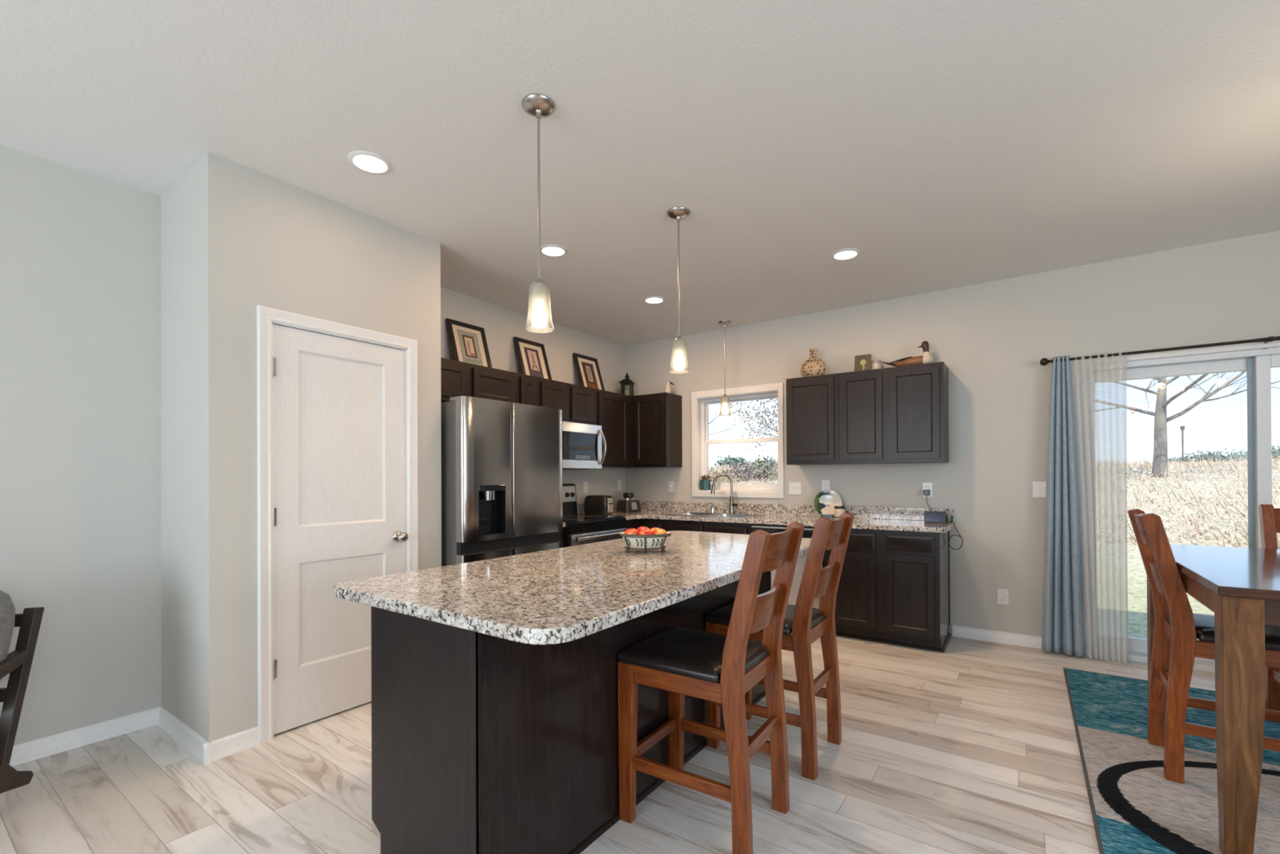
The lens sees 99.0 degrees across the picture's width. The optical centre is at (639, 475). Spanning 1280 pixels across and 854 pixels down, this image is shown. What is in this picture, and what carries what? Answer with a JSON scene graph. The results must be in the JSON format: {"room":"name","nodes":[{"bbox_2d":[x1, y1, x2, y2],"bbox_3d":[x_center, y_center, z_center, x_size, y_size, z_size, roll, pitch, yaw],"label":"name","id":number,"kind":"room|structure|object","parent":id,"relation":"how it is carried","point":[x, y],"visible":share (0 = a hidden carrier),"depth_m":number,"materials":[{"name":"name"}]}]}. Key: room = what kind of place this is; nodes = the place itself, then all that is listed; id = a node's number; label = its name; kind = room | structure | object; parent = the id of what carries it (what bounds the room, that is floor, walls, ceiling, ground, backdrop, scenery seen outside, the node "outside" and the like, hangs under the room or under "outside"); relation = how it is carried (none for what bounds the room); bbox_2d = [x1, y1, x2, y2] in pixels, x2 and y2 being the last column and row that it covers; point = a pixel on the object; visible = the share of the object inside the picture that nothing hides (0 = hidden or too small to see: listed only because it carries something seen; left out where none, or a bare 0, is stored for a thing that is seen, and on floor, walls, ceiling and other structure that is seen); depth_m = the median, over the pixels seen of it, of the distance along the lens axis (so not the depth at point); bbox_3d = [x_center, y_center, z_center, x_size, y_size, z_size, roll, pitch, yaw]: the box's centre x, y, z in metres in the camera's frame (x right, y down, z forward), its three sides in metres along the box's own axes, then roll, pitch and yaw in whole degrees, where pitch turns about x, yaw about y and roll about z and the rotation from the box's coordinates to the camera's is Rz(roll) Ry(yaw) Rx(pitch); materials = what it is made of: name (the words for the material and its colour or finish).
{"room":"kitchen","nodes":[
{"label":"kitchen","id":0,"kind":"room"},
{"bbox_2d":[160,151,441,742],"bbox_3d":[-1.877,-0.089,3.151,0.684,2.743,1.200,0,0,35],"label":"wall","id":1,"kind":"structure","parent":0,"point":[236,238],"depth_m":2.64,"materials":[{"name":"paint"}]},
{"bbox_2d":[156,706,211,764],"bbox_3d":[-2.213,1.242,2.639,0.708,0.082,0.024,0,0,35],"label":"baseboard","id":2,"kind":"structure","parent":1,"relation":"attached to","point":[181,732],"depth_m":2.61,"materials":[{"name":"white wood"}]},
{"bbox_2d":[202,725,259,764],"bbox_3d":[-1.879,1.240,2.520,0.024,0.082,0.214,0,0,35],"label":"baseboard","id":3,"kind":"structure","parent":1,"relation":"attached to","point":[223,747],"depth_m":2.52,"materials":[{"name":"white wood"}]},
{"bbox_2d":[257,305,418,743],"bbox_3d":[-1.609,0.234,2.975,0.184,2.094,0.840,0,0,35],"label":"door","id":4,"kind":"structure","parent":1,"relation":"in","point":[337,403],"depth_m":2.88,"materials":[{"name":"white wood"}]},
{"bbox_2d":[0,144,625,745],"bbox_3d":[-2.933,-0.086,2.375,0.150,2.743,9.409,0,0,35],"label":"wall","id":5,"kind":"structure","parent":0,"point":[80,251],"depth_m":2.63,"materials":[{"name":"paint"}]},
{"bbox_2d":[9,706,160,766],"bbox_3d":[-3.981,1.244,0.721,0.024,0.082,5.197,0,0,35],"label":"baseboard","id":6,"kind":"structure","parent":5,"relation":"attached to","point":[42,747],"depth_m":2.60,"materials":[{"name":"white wood"}]},
{"bbox_2d":[440,357,515,403],"bbox_3d":[-1.400,-0.681,4.135,0.338,0.300,0.947,0,0,35],"label":"upper cabinet","id":7,"kind":"object","parent":5,"relation":"attached to","point":[458,378],"visible":0.48,"depth_m":4.08,"materials":[{"name":"brown wood"}]},
{"bbox_2d":[445,318,492,368],"bbox_3d":[-1.355,-1.024,4.359,0.138,0.393,0.355,0,0,35],"label":"framed print","id":8,"kind":"object","parent":7,"relation":"on","point":[468,342],"visible":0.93,"depth_m":4.35},
{"bbox_2d":[515,373,537,405],"bbox_3d":[-1.057,-0.456,4.620,0.338,0.750,0.239,0,0,35],"label":"upper cabinet","id":9,"kind":"object","parent":5,"relation":"attached to","point":[526,386],"visible":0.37,"depth_m":4.52,"materials":[{"name":"brown wood"}]},
{"bbox_2d":[537,377,595,424],"bbox_3d":[-0.770,-0.652,5.029,0.338,0.358,0.759,0,0,35],"label":"upper cabinet","id":10,"kind":"object","parent":5,"relation":"attached to","point":[577,402],"visible":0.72,"depth_m":4.96,"materials":[{"name":"brown wood"}]},
{"bbox_2d":[513,336,551,379],"bbox_3d":[-0.958,-1.024,4.923,0.138,0.393,0.355,0,0,35],"label":"framed print","id":11,"kind":"object","parent":10,"relation":"on","point":[531,355],"visible":0.89,"depth_m":4.92},
{"bbox_2d":[562,421,606,469],"bbox_3d":[-0.714,-0.263,4.990,0.469,0.416,0.758,0,0,35],"label":"microwave","id":12,"kind":"object","parent":10,"relation":"attached to","point":[581,442],"visible":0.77,"depth_m":4.98,"materials":[{"name":"silver metal"}]},
{"bbox_2d":[582,481,587,493],"bbox_3d":[-0.558,0.120,5.609,0.008,0.116,0.072,0,0,35],"label":"wall outlet","id":13,"kind":"object","parent":5,"relation":"attached to","point":[584,483],"visible":1,"depth_m":5.60,"materials":[{"name":"white plastic"}]},
{"bbox_2d":[595,388,631,467],"bbox_3d":[-0.378,-0.457,5.584,0.338,0.750,0.597,0,0,35],"label":"upper cabinet","id":14,"kind":"object","parent":5,"relation":"attached to","point":[613,411],"visible":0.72,"depth_m":5.49,"materials":[{"name":"brown wood"}]},
{"bbox_2d":[573,352,604,390],"bbox_3d":[-0.512,-1.024,5.557,0.138,0.393,0.355,0,0,35],"label":"framed print","id":15,"kind":"object","parent":14,"relation":"on","point":[588,370],"visible":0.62,"depth_m":5.55},
{"bbox_2d":[617,480,621,490],"bbox_3d":[-0.228,0.113,6.079,0.008,0.116,0.072,0,0,35],"label":"wall outlet","id":16,"kind":"object","parent":5,"relation":"attached to","point":[619,482],"visible":1,"depth_m":6.07,"materials":[{"name":"white plastic"}]},
{"bbox_2d":[0,633,1215,853],"bbox_3d":[0.206,1.323,0.270,7.590,0.120,9.479,0,0,35],"label":"floor","id":17,"kind":"structure","parent":0,"point":[971,747],"depth_m":2.25,"materials":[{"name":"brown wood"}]},
{"bbox_2d":[0,590,44,793],"bbox_3d":[-2.619,0.843,1.725,0.656,0.876,0.815,0,0,-10],"label":"armchair","id":18,"kind":"object","parent":17,"relation":"on","point":[18,662],"visible":1,"depth_m":2.06,"materials":[{"name":"brown wood"}]},
{"bbox_2d":[0,590,15,680],"bbox_3d":[-2.629,0.652,1.982,0.530,0.492,0.238,0,0,-10],"label":"cushion","id":19,"kind":"object","parent":18,"relation":"on","point":[7,609],"depth_m":2.06,"materials":[{"name":"grey fabric"}]},
{"bbox_2d":[440,395,563,566],"bbox_3d":[-1.161,0.394,3.984,0.831,1.776,0.906,0,0,35],"label":"refrigerator","id":20,"kind":"object","parent":17,"relation":"on","point":[501,461],"visible":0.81,"depth_m":3.63,"materials":[{"name":"metal"}]},
{"bbox_2d":[371,570,771,853],"bbox_3d":[-0.063,0.841,2.540,0.577,0.861,2.158,0,0,35],"label":"kitchen island","id":21,"kind":"object","parent":17,"relation":"on","point":[482,743],"visible":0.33,"depth_m":1.71,"materials":[{"name":"black wood"}]},
{"bbox_2d":[333,530,811,644],"bbox_3d":[0.012,0.390,2.507,1.060,0.038,2.285,0,0,35],"label":"island countertop","id":22,"kind":"structure","parent":21,"relation":"on","point":[560,595],"depth_m":1.83,"materials":[{"name":"stone"}]},
{"bbox_2d":[617,531,672,553],"bbox_3d":[0.026,0.326,2.666,0.265,0.092,0.182,0,0,0],"label":"fruit bowl","id":23,"kind":"object","parent":22,"relation":"on","point":[656,541],"visible":0.8,"depth_m":2.60,"materials":[{"name":"ceramic"}]},
{"bbox_2d":[623,527,638,534],"bbox_3d":[-0.041,0.289,2.653,0.074,0.070,0.073,0,0,42],"label":"apple","id":24,"kind":"object","parent":23,"relation":"in","point":[631,531],"visible":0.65,"depth_m":2.63,"materials":[{"name":"red food"}]},
{"bbox_2d":[638,528,653,534],"bbox_3d":[0.027,0.290,2.640,0.074,0.070,0.074,0,0,33],"label":"apple","id":25,"kind":"object","parent":23,"relation":"in","point":[645,531],"visible":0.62,"depth_m":2.62,"materials":[{"name":"red food"}]},
{"bbox_2d":[652,527,666,534],"bbox_3d":[0.094,0.289,2.655,0.074,0.070,0.074,0,0,-36],"label":"apple","id":26,"kind":"object","parent":23,"relation":"in","point":[657,531],"visible":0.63,"depth_m":2.63,"materials":[{"name":"red food"}]},
{"bbox_2d":[562,483,626,546],"bbox_3d":[-0.591,0.680,4.903,0.752,1.204,0.762,0,0,35],"label":"range","id":27,"kind":"object","parent":17,"relation":"on","point":[580,528],"visible":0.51,"depth_m":4.77,"materials":[{"name":"black metal"}]},
{"bbox_2d":[562,513,626,522],"bbox_3d":[-0.595,0.381,4.906,0.605,0.012,0.762,0,0,35],"label":"cooktop","id":28,"kind":"object","parent":27,"relation":"in","point":[566,517],"depth_m":4.88,"materials":[{"name":"black glass"}]},
{"bbox_2d":[624,518,665,529],"bbox_3d":[-0.052,0.851,5.530,0.860,0.861,0.873,0,0,35],"label":"base cabinet","id":29,"kind":"object","parent":17,"relation":"on","point":[650,523],"visible":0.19,"depth_m":5.26,"materials":[{"name":"black wood"}]},
{"bbox_2d":[577,500,955,532],"bbox_3d":[0.902,0.343,4.876,3.236,0.140,0.901,0,0,35],"label":"countertop","id":30,"kind":"structure","parent":29,"relation":"on","point":[891,518],"depth_m":4.77,"materials":[{"name":"stone"}]},
{"bbox_2d":[583,494,613,515],"bbox_3d":[-0.396,0.290,5.373,0.295,0.186,0.170,0,0,27],"label":"toaster","id":31,"kind":"object","parent":30,"relation":"on","point":[593,504],"visible":1,"depth_m":5.30,"materials":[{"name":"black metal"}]},
{"bbox_2d":[615,492,641,512],"bbox_3d":[-0.119,0.283,5.732,0.216,0.200,0.220,0,0,-35],"label":"blender base","id":32,"kind":"object","parent":30,"relation":"on","point":[628,504],"visible":1,"depth_m":5.66,"materials":[{"name":"black plastic"}]},
{"bbox_2d":[662,506,764,518],"bbox_3d":[0.691,0.433,5.191,0.850,0.248,0.465,0,0,35],"label":"sink","id":33,"kind":"object","parent":30,"relation":"in","point":[681,513],"depth_m":5.24,"materials":[{"name":"metal"}]},
{"bbox_2d":[710,473,739,513],"bbox_3d":[0.825,0.177,5.297,0.276,0.386,0.098,0,0,15],"label":"kitchen faucet","id":34,"kind":"object","parent":30,"relation":"on","point":[731,504],"visible":0.99,"depth_m":5.29,"materials":[{"name":"silver metal"}]},
{"bbox_2d":[813,489,841,518],"bbox_3d":[1.644,0.250,4.783,0.234,0.244,0.113,0,0,27],"label":"decorative plate","id":35,"kind":"object","parent":30,"relation":"on","point":[824,502],"visible":0.93,"depth_m":4.78,"materials":[{"name":"multicoloured ceramic"}]},
{"bbox_2d":[834,506,844,519],"bbox_3d":[1.687,0.315,4.621,0.086,0.110,0.086,0,0,35],"label":"jar candle","id":36,"kind":"object","parent":30,"relation":"on","point":[838,510],"visible":0.84,"depth_m":4.59,"materials":[{"name":"beige ceramic"}]},
{"bbox_2d":[924,511,946,523],"bbox_3d":[2.289,0.323,4.240,0.150,0.087,0.085,0,0,31],"label":"smart display","id":37,"kind":"object","parent":30,"relation":"on","point":[929,516],"visible":1,"depth_m":4.21,"materials":[{"name":"black plastic"}]},
{"bbox_2d":[946,521,962,549],"bbox_3d":[2.403,0.460,4.181,0.113,0.210,0.030,0,0,35],"label":"power cord","id":38,"kind":"object","parent":30,"relation":"hanging from","point":[946,522],"visible":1,"depth_m":4.17,"materials":[{"name":"rubber"}]},
{"bbox_2d":[664,519,753,534],"bbox_3d":[0.748,0.846,5.155,0.879,0.861,0.566,0,0,35],"label":"base cabinet","id":39,"kind":"object","parent":17,"relation":"on","point":[669,525],"visible":0.24,"depth_m":4.91,"materials":[{"name":"black wood"}]},
{"bbox_2d":[617,521,804,853],"bbox_3d":[0.266,0.723,2.035,0.581,1.092,0.425,0,0,33],"label":"bar stool","id":40,"kind":"object","parent":17,"relation":"on","point":[718,668],"visible":1,"depth_m":1.95,"materials":[{"name":"brown wood"}]},
{"bbox_2d":[617,626,768,683],"bbox_3d":[0.215,0.663,2.068,0.461,0.043,0.425,0,0,33],"label":"seat cushion","id":41,"kind":"object","parent":40,"relation":"on","point":[694,655],"depth_m":1.97,"materials":[{"name":"leather"}]},
{"bbox_2d":[705,512,854,780],"bbox_3d":[0.656,0.723,2.569,0.581,1.092,0.425,0,0,35],"label":"bar stool","id":42,"kind":"object","parent":17,"relation":"on","point":[806,623],"visible":0.8,"depth_m":2.41,"materials":[{"name":"brown wood"}]},
{"bbox_2d":[705,602,824,635],"bbox_3d":[0.607,0.663,2.603,0.461,0.043,0.425,0,0,35],"label":"seat cushion","id":43,"kind":"object","parent":42,"relation":"on","point":[718,618],"depth_m":2.52,"materials":[{"name":"leather"}]},
{"bbox_2d":[751,524,824,608],"bbox_3d":[1.355,0.847,4.719,0.601,0.850,0.559,0,0,35],"label":"dishwasher","id":44,"kind":"object","parent":17,"relation":"on","point":[808,531],"visible":0.14,"depth_m":4.45,"materials":[{"name":"silver metal"}]},
{"bbox_2d":[824,528,951,652],"bbox_3d":[1.957,0.837,4.322,0.826,0.861,0.595,0,0,35],"label":"base cabinet","id":45,"kind":"object","parent":17,"relation":"on","point":[894,588],"visible":0.76,"depth_m":4.04,"materials":[{"name":"black wood"}]},
{"bbox_2d":[1062,667,1279,853],"bbox_3d":[2.747,1.250,1.582,2.266,0.009,3.269,0,0,35],"label":"area rug","id":46,"kind":"object","parent":17,"relation":"on","point":[1135,809],"visible":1,"depth_m":2.26,"materials":[{"name":"carpet"}]},
{"bbox_2d":[1127,508,1279,782],"bbox_3d":[2.459,0.703,2.286,0.581,1.092,0.425,0,0,35],"label":"dining chair","id":47,"kind":"object","parent":46,"relation":"on","point":[1176,629],"visible":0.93,"depth_m":2.25,"materials":[{"name":"brown wood"}]},
{"bbox_2d":[1165,613,1279,651],"bbox_3d":[2.508,0.643,2.252,0.461,0.043,0.425,0,0,35],"label":"seat cushion","id":48,"kind":"object","parent":47,"relation":"on","point":[1203,629],"depth_m":2.21,"materials":[{"name":"leather"}]},
{"bbox_2d":[1146,543,1279,853],"bbox_3d":[2.850,0.801,1.947,1.388,0.891,1.395,0,0,35],"label":"dining table","id":49,"kind":"object","parent":46,"relation":"on","point":[1241,585],"visible":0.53,"depth_m":1.77,"materials":[{"name":"brown wood"}]},
{"bbox_2d":[1257,504,1279,711],"bbox_3d":[3.345,0.699,2.600,0.425,1.092,0.581,0,0,35],"label":"dining chair","id":50,"kind":"object","parent":46,"relation":"on","point":[1269,516],"visible":0.4,"depth_m":2.87,"materials":[{"name":"brown wood"}]},
{"bbox_2d":[0,0,1279,346],"bbox_3d":[0.186,-1.555,0.272,7.690,0.150,9.559,0,0,35],"label":"ceiling","id":51,"kind":"structure","parent":0,"point":[948,144],"depth_m":2.31,"materials":[{"name":"paint"}]},
{"bbox_2d":[346,151,392,174],"bbox_3d":[-1.265,-1.461,2.565,0.190,0.008,0.190,0,0,35],"label":"recessed light","id":52,"kind":"object","parent":51,"relation":"in","point":[371,162],"visible":1,"depth_m":2.56,"materials":[{"name":"white plastic"}]},
{"bbox_2d":[521,93,555,333],"bbox_3d":[-0.401,-1.024,2.172,0.131,0.892,0.131,0,0,35],"label":"pendant lamp","id":53,"kind":"object","parent":51,"relation":"hanging from","point":[539,320],"visible":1,"depth_m":2.15,"materials":[{"name":"white glass"}]},
{"bbox_2d":[540,244,568,257],"bbox_3d":[-0.566,-1.461,3.569,0.190,0.008,0.190,0,0,35],"label":"recessed light","id":54,"kind":"object","parent":51,"relation":"in","point":[553,251],"visible":0.94,"depth_m":3.56,"materials":[{"name":"white plastic"}]},
{"bbox_2d":[642,296,665,303],"bbox_3d":[0.118,-1.461,4.571,0.190,0.008,0.190,0,0,35],"label":"recessed light","id":55,"kind":"object","parent":51,"relation":"in","point":[650,300],"visible":1,"depth_m":4.56,"materials":[{"name":"white plastic"}]},
{"bbox_2d":[666,206,689,373],"bbox_3d":[0.217,-1.024,3.062,0.131,0.892,0.131,0,0,35],"label":"pendant lamp","id":56,"kind":"object","parent":51,"relation":"hanging from","point":[679,365],"visible":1,"depth_m":3.03,"materials":[{"name":"white glass"}]},
{"bbox_2d":[717,320,731,416],"bbox_3d":[0.813,-1.020,5.236,0.131,0.892,0.131,0,0,35],"label":"pendant lamp","id":57,"kind":"object","parent":51,"relation":"hanging from","point":[725,411],"visible":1,"depth_m":5.21,"materials":[{"name":"white glass"}]},
{"bbox_2d":[830,248,860,260],"bbox_3d":[1.372,-1.470,3.652,0.190,0.008,0.190,0,0,35],"label":"recessed light","id":58,"kind":"object","parent":51,"relation":"in","point":[850,253],"visible":1,"depth_m":3.64,"materials":[{"name":"white plastic"}]},
{"bbox_2d":[624,230,1279,636],"bbox_3d":[2.898,-0.109,4.110,7.690,2.743,0.140,0,0,35],"label":"wall","id":59,"kind":"structure","parent":0,"point":[992,338],"depth_m":4.17,"materials":[{"name":"paint"}]},
{"bbox_2d":[631,392,682,467],"bbox_3d":[0.044,-0.458,5.831,0.744,0.750,0.328,0,0,35],"label":"upper cabinet","id":60,"kind":"object","parent":59,"relation":"attached to","point":[656,418],"visible":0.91,"depth_m":5.61,"materials":[{"name":"brown wood"}]},
{"bbox_2d":[618,373,635,395],"bbox_3d":[-0.138,-0.973,5.930,0.150,0.280,0.150,0,0,15],"label":"lantern","id":61,"kind":"object","parent":60,"relation":"on","point":[627,381],"visible":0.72,"depth_m":5.91,"materials":[{"name":"black metal"}]},
{"bbox_2d":[664,381,674,393],"bbox_3d":[0.303,-0.904,5.667,0.098,0.138,0.067,0,0,0],"label":"bird figurine","id":62,"kind":"object","parent":60,"relation":"on","point":[668,389],"visible":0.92,"depth_m":5.65,"materials":[{"name":"white ceramic"}]},
{"bbox_2d":[668,480,674,491],"bbox_3d":[0.330,0.118,5.822,0.072,0.116,0.014,0,0,35],"label":"light switch","id":63,"kind":"object","parent":59,"relation":"attached to","point":[671,483],"visible":1,"depth_m":5.82,"materials":[{"name":"white plastic"}]},
{"bbox_2d":[691,382,783,497],"bbox_3d":[0.980,-0.323,5.450,0.980,1.082,0.156,0,0,35],"label":"window","id":64,"kind":"structure","parent":59,"relation":"in","point":[700,406],"depth_m":5.46,"materials":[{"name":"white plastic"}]},
{"bbox_2d":[700,475,711,489],"bbox_3d":[0.680,0.072,5.634,0.116,0.156,0.116,0,0,35],"label":"planter","id":65,"kind":"object","parent":64,"relation":"on","point":[704,484],"visible":0.98,"depth_m":5.59,"materials":[{"name":"teal ceramic"}]},
{"bbox_2d":[710,476,720,489],"bbox_3d":[0.767,0.083,5.568,0.083,0.133,0.072,0,0,35],"label":"planter","id":66,"kind":"object","parent":64,"relation":"on","point":[717,483],"visible":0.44,"depth_m":5.54,"materials":[{"name":"white ceramic"}]},
{"bbox_2d":[577,500,953,521],"bbox_3d":[0.898,0.324,4.878,3.226,0.102,0.901,0,0,35],"label":"backsplash","id":67,"kind":"structure","parent":59,"relation":"attached to","point":[860,512],"depth_m":5.09,"materials":[{"name":"stone"}]},
{"bbox_2d":[788,481,801,494],"bbox_3d":[1.429,0.120,5.049,0.118,0.116,0.014,0,0,35],"label":"light switch","id":68,"kind":"object","parent":59,"relation":"attached to","point":[794,487],"visible":1,"depth_m":5.05,"materials":[{"name":"white plastic"}]},
{"bbox_2d":[786,373,844,465],"bbox_3d":[1.546,-0.469,4.774,0.449,0.750,0.328,0,0,35],"label":"upper cabinet","id":69,"kind":"object","parent":59,"relation":"attached to","point":[812,402],"visible":0.96,"depth_m":4.64,"materials":[{"name":"brown wood"}]},
{"bbox_2d":[800,347,826,377],"bbox_3d":[1.519,-0.977,4.801,0.224,0.266,0.123,0,0,35],"label":"vase","id":70,"kind":"object","parent":69,"relation":"on","point":[813,366],"visible":0.91,"depth_m":4.76,"materials":[{"name":"ceramic"}]},
{"bbox_2d":[821,480,830,490],"bbox_3d":[1.660,0.099,4.890,0.072,0.116,0.008,0,0,35],"label":"wall outlet","id":71,"kind":"object","parent":59,"relation":"attached to","point":[825,483],"visible":0.79,"depth_m":4.89,"materials":[{"name":"white plastic"}]},
{"bbox_2d":[839,361,948,464],"bbox_3d":[2.042,-0.472,4.425,0.762,0.750,0.328,0,0,35],"label":"upper cabinet","id":72,"kind":"object","parent":59,"relation":"attached to","point":[896,415],"visible":1,"depth_m":4.27,"materials":[{"name":"brown wood"}]},
{"bbox_2d":[853,354,871,371],"bbox_3d":[1.864,-0.928,4.579,0.128,0.162,0.046,0,0,35],"label":"picture","id":73,"kind":"object","parent":72,"relation":"on","point":[862,362],"visible":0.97,"depth_m":4.57},
{"bbox_2d":[871,360,881,369],"bbox_3d":[1.972,-0.903,4.567,0.080,0.111,0.080,0,0,35],"label":"glass jar","id":74,"kind":"object","parent":72,"relation":"on","point":[876,364],"visible":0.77,"depth_m":4.53,"materials":[{"name":"glass"}]},
{"bbox_2d":[881,341,933,366],"bbox_3d":[2.130,-0.951,4.371,0.376,0.202,0.116,0,0,35],"label":"duck","id":75,"kind":"object","parent":72,"relation":"on","point":[926,357],"visible":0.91,"depth_m":4.29},
{"bbox_2d":[922,482,932,497],"bbox_3d":[2.323,0.116,4.423,0.072,0.116,0.008,0,0,35],"label":"wall outlet","id":76,"kind":"object","parent":59,"relation":"attached to","point":[926,486],"visible":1,"depth_m":4.42,"materials":[{"name":"white plastic"}]},
{"bbox_2d":[923,489,931,511],"bbox_3d":[2.299,0.235,4.361,0.052,0.237,0.140,0,0,13],"label":"charger","id":77,"kind":"object","parent":76,"relation":"attached to","point":[926,492],"visible":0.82,"depth_m":4.39,"materials":[{"name":"black plastic"}]},
{"bbox_2d":[951,624,1041,648],"bbox_3d":[2.749,1.222,4.114,0.703,0.082,0.024,0,0,35],"label":"baseboard","id":78,"kind":"structure","parent":59,"relation":"attached to","point":[1013,638],"depth_m":4.14,"materials":[{"name":"white wood"}]},
{"bbox_2d":[997,588,1008,604],"bbox_3d":[2.740,0.916,4.130,0.072,0.116,0.008,0,0,35],"label":"wall outlet","id":79,"kind":"object","parent":59,"relation":"attached to","point":[1002,594],"visible":1,"depth_m":4.13,"materials":[{"name":"white plastic"}]},
{"bbox_2d":[1032,481,1046,497],"bbox_3d":[2.936,0.104,3.989,0.118,0.116,0.014,0,0,35],"label":"light switch","id":80,"kind":"object","parent":59,"relation":"attached to","point":[1038,487],"visible":0.61,"depth_m":4.00,"materials":[{"name":"white plastic"}]},
{"bbox_2d":[1040,336,1279,365],"bbox_3d":[3.791,-0.811,3.318,2.208,0.068,0.128,0,0,35],"label":"curtain rod","id":81,"kind":"object","parent":59,"relation":"attached to","point":[1043,362],"visible":0.97,"depth_m":3.50,"materials":[{"name":"brown metal"}]},
{"bbox_2d":[1041,355,1084,656],"bbox_3d":[2.971,0.206,3.851,0.243,2.086,0.096,0,0,35],"label":"curtain","id":82,"kind":"object","parent":81,"relation":"hanging from","point":[1063,624],"visible":1,"depth_m":3.84,"materials":[{"name":"fabric"}]},
{"bbox_2d":[1071,351,1128,662],"bbox_3d":[3.136,0.210,3.735,0.289,2.080,0.062,0,0,35],"label":"sheer curtain","id":83,"kind":"object","parent":81,"relation":"hanging from","point":[1100,384],"visible":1,"depth_m":3.72,"materials":[{"name":"white fabric"}]},
{"bbox_2d":[1070,340,1279,672],"bbox_3d":[3.878,0.208,3.411,1.935,2.095,0.156,0,0,35],"label":"door","id":84,"kind":"structure","parent":59,"relation":"in","point":[1258,363],"depth_m":3.43,"materials":[{"name":"white plastic"}]},
{"label":"outside","id":85,"kind":"structure","parent":0,"visible":0},
{"bbox_2d":[709,460,1279,639],"bbox_3d":[36.026,0.027,51.195,140.000,2.779,115.000,0,0,35],"label":"field","id":86,"kind":"structure","parent":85,"point":[1136,573],"depth_m":8.78,"materials":[{"name":"beige plant"}]},
{"bbox_2d":[708,460,747,484],"bbox_3d":[2.344,0.075,16.394,1.840,1.049,2.104,0,0,35],"label":"shrub","id":87,"kind":"object","parent":86,"relation":"on","point":[712,474],"visible":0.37,"depth_m":16.11,"materials":[{"name":"beige plant"}]},
{"bbox_2d":[708,402,752,439],"bbox_3d":[1.209,-2.091,17.250,5.232,4.713,5.010,0,0,-9],"label":"tree","id":88,"kind":"object","parent":86,"relation":"on","point":[730,402],"visible":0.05,"depth_m":17.66,"materials":[{"name":"grey plant"}]},
{"bbox_2d":[714,454,748,467],"bbox_3d":[5.566,-0.569,32.757,2.268,1.298,2.247,0,0,35],"label":"evergreen tree","id":89,"kind":"object","parent":86,"relation":"on","point":[729,460],"visible":0.43,"depth_m":32.42,"materials":[{"name":"green plant"}]},
{"bbox_2d":[720,457,777,482],"bbox_3d":[3.451,0.021,16.273,1.938,1.026,2.023,0,0,-12],"label":"shrub","id":90,"kind":"object","parent":86,"relation":"on","point":[748,468],"visible":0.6,"depth_m":16.14,"materials":[{"name":"green plant"}]},
{"bbox_2d":[729,398,777,450],"bbox_3d":[4.140,-1.069,13.227,3.962,3.190,3.310,0,0,35],"label":"tree","id":91,"kind":"object","parent":86,"relation":"on","point":[757,415],"visible":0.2,"depth_m":13.59,"materials":[{"name":"grey plant"}]},
{"bbox_2d":[741,457,777,480],"bbox_3d":[4.020,-0.021,16.193,1.960,1.072,2.003,0,0,35],"label":"shrub","id":92,"kind":"object","parent":86,"relation":"on","point":[766,472],"visible":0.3,"depth_m":15.97,"materials":[{"name":"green plant"}]},
{"bbox_2d":[746,454,777,472],"bbox_3d":[4.295,-0.195,18.339,1.664,1.017,1.769,0,0,-42],"label":"shrub","id":93,"kind":"object","parent":86,"relation":"on","point":[764,458],"visible":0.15,"depth_m":18.18,"materials":[{"name":"green plant"}]},
{"bbox_2d":[708,452,1279,548],"bbox_3d":[8.640,0.151,15.090,33.116,1.732,14.401,0,0,35],"label":"dry weeds","id":94,"kind":"object","parent":86,"relation":"on","point":[1138,464],"visible":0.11,"depth_m":9.60,"materials":[{"name":"beige plant"}]},
{"bbox_2d":[1180,426,1185,461],"bbox_3d":[18.574,-1.015,18.722,0.100,1.340,0.100,0,0,35],"label":"post","id":95,"kind":"object","parent":86,"relation":"on","point":[1182,428],"visible":0.78,"depth_m":18.70,"materials":[{"name":"grey metal"}]},
{"bbox_2d":[1126,370,1279,477],"bbox_3d":[10.460,-2.606,11.212,6.405,5.390,6.284,0,0,29],"label":"tree","id":96,"kind":"object","parent":86,"relation":"on","point":[1160,445],"visible":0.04,"depth_m":11.26,"materials":[{"name":"grey plant"}]},
{"bbox_2d":[1176,449,1242,462],"bbox_3d":[45.438,-1.169,43.713,3.651,1.790,3.589,0,0,6],"label":"trees","id":97,"kind":"object","parent":86,"relation":"on","point":[1206,456],"visible":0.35,"depth_m":43.50,"materials":[{"name":"green plant"}]},
{"bbox_2d":[1204,448,1247,461],"bbox_3d":[56.253,-1.473,51.995,5.325,2.348,5.044,0,0,-20],"label":"trees","id":98,"kind":"object","parent":86,"relation":"on","point":[1220,452],"visible":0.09,"depth_m":52.01,"materials":[{"name":"green plant"}]},
{"bbox_2d":[1232,444,1279,461],"bbox_3d":[45.259,-1.260,38.998,3.906,2.157,4.339,0,0,-17],"label":"trees","id":99,"kind":"object","parent":86,"relation":"on","point":[1274,451],"visible":0.16,"depth_m":39.30,"materials":[{"name":"green plant"}]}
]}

